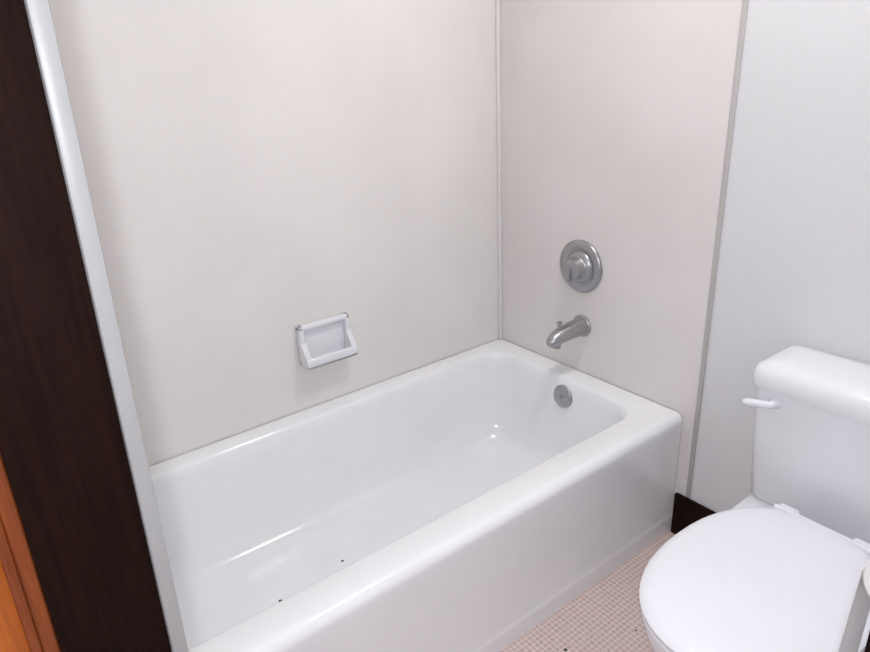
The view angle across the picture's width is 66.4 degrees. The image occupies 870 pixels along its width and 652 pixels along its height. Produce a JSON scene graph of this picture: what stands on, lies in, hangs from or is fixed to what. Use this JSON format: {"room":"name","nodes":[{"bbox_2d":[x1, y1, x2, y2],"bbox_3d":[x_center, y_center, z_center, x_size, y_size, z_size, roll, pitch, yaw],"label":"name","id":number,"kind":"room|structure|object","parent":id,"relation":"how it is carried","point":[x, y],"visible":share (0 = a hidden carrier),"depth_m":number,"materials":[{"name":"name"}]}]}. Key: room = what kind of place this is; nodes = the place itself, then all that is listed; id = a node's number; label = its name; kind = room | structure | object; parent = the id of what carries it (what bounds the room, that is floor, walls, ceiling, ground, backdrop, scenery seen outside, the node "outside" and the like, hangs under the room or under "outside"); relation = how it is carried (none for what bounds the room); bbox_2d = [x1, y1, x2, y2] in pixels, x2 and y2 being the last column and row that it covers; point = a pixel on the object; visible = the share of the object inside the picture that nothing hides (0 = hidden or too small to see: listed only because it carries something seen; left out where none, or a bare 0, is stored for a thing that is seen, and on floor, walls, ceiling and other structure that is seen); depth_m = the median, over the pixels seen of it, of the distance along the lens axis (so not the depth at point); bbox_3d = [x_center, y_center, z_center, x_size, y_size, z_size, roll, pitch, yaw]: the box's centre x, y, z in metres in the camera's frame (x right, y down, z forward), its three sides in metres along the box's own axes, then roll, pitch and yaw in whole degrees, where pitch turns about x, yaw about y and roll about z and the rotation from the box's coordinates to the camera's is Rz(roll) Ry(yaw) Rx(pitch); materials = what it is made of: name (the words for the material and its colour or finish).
{"room":"bathroom","nodes":[
{"label":"bathroom","id":0,"kind":"room"},
{"bbox_2d":[49,0,498,466],"bbox_3d":[-0.433,-0.517,1.775,1.760,2.400,0.120,-18,26,-34],"label":"wall","id":1,"kind":"structure","parent":0,"point":[265,178],"depth_m":1.79,"materials":[{"name":"white paint"}]},
{"bbox_2d":[295,312,357,369],"bbox_3d":[-0.317,0.043,1.952,0.166,0.124,0.056,-18,26,-34],"label":"soap dish","id":2,"kind":"object","parent":1,"relation":"attached to","point":[325,340],"visible":1,"depth_m":1.96,"materials":[{"name":"ceramic"}]},
{"bbox_2d":[495,0,502,338],"bbox_3d":[0.204,-0.719,2.132,0.012,1.648,0.012,-18,26,-34],"label":"trim","id":3,"kind":"structure","parent":1,"relation":"attached to","point":[498,107],"depth_m":2.20,"materials":[{"name":"white plastic"}]},
{"bbox_2d":[501,530,675,651],"bbox_3d":[-0.065,1.137,0.910,2.990,0.061,2.790,-18,26,-34],"label":"floor","id":4,"kind":"structure","parent":0,"point":[603,614],"depth_m":1.71,"materials":[{"name":"tile"}]},
{"bbox_2d":[149,339,682,651],"bbox_3d":[-0.119,0.529,1.817,1.514,0.400,0.757,-18,26,-34],"label":"bathtub","id":5,"kind":"object","parent":4,"relation":"on","point":[499,495],"visible":0.94,"depth_m":1.82,"materials":[{"name":"ceramic"}]},
{"bbox_2d":[639,345,869,651],"bbox_3d":[0.700,0.513,1.329,0.731,0.720,0.444,-18,26,-34],"label":"toilet","id":6,"kind":"object","parent":4,"relation":"on","point":[777,559],"visible":0.94,"depth_m":1.32,"materials":[{"name":"ceramic"}]},
{"bbox_2d":[837,560,869,651],"bbox_3d":[0.694,0.620,0.978,0.264,0.783,0.170,-18,26,-34],"label":"toilet paper","id":7,"kind":"object","parent":4,"relation":"on","point":[854,626],"visible":1,"depth_m":0.91,"materials":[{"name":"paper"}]},
{"bbox_2d":[500,0,869,522],"bbox_3d":[1.059,-0.356,1.194,0.120,2.400,2.650,-18,26,-34],"label":"wall","id":8,"kind":"structure","parent":0,"point":[614,120],"depth_m":1.72,"materials":[{"name":"paint"}]},
{"bbox_2d":[546,315,590,348],"bbox_3d":[0.405,0.017,2.059,0.153,0.084,0.072,-18,26,-34],"label":"tub spout","id":9,"kind":"object","parent":8,"relation":"attached to","point":[577,326],"visible":1,"depth_m":2.04,"materials":[{"name":"silver metal"}]},
{"bbox_2d":[560,240,601,292],"bbox_3d":[0.424,-0.175,2.024,0.062,0.166,0.166,-18,26,-34],"label":"tub valve","id":10,"kind":"object","parent":8,"relation":"attached to","point":[581,266],"visible":1,"depth_m":2.01,"materials":[{"name":"silver metal"}]},
{"bbox_2d":[671,492,715,533],"bbox_3d":[1.252,0.797,1.333,0.018,0.140,1.770,-18,26,-34],"label":"baseboard","id":11,"kind":"structure","parent":8,"relation":"attached to","point":[687,512],"depth_m":1.93,"materials":[{"name":"brown wood"}]},
{"bbox_2d":[686,0,748,497],"bbox_3d":[0.696,-0.385,1.588,0.005,1.908,0.014,-18,26,-34],"label":"trim","id":12,"kind":"structure","parent":8,"relation":"attached to","point":[739,53],"depth_m":1.65,"materials":[{"name":"plastic"}]},
{"bbox_3d":[-1.001,0.075,0.364,1.504,2.400,0.065,-18,26,-34],"label":"wall","id":13,"kind":"structure","parent":0,"visible":0},
{"bbox_2d":[0,561,29,651],"bbox_3d":[-0.854,0.202,0.526,0.854,2.008,0.159,-18,26,-34],"label":"door","id":14,"kind":"structure","parent":13,"relation":"in","point":[12,637],"depth_m":0.83,"materials":[{"name":"brown wood"}]},
{"bbox_2d":[0,0,171,651],"bbox_3d":[-0.845,0.150,0.507,1.131,2.140,0.081,-18,26,-34],"label":"door frame","id":15,"kind":"structure","parent":13,"relation":"attached to","point":[64,457],"depth_m":0.77,"materials":[{"name":"brown wood"}]},
{"bbox_2d":[24,0,188,651],"bbox_3d":[-0.385,-0.012,0.776,0.065,2.200,0.022,-18,26,-34],"label":"trim","id":16,"kind":"structure","parent":13,"relation":"attached to","point":[43,33],"depth_m":0.76,"materials":[{"name":"white paint"}]}
]}

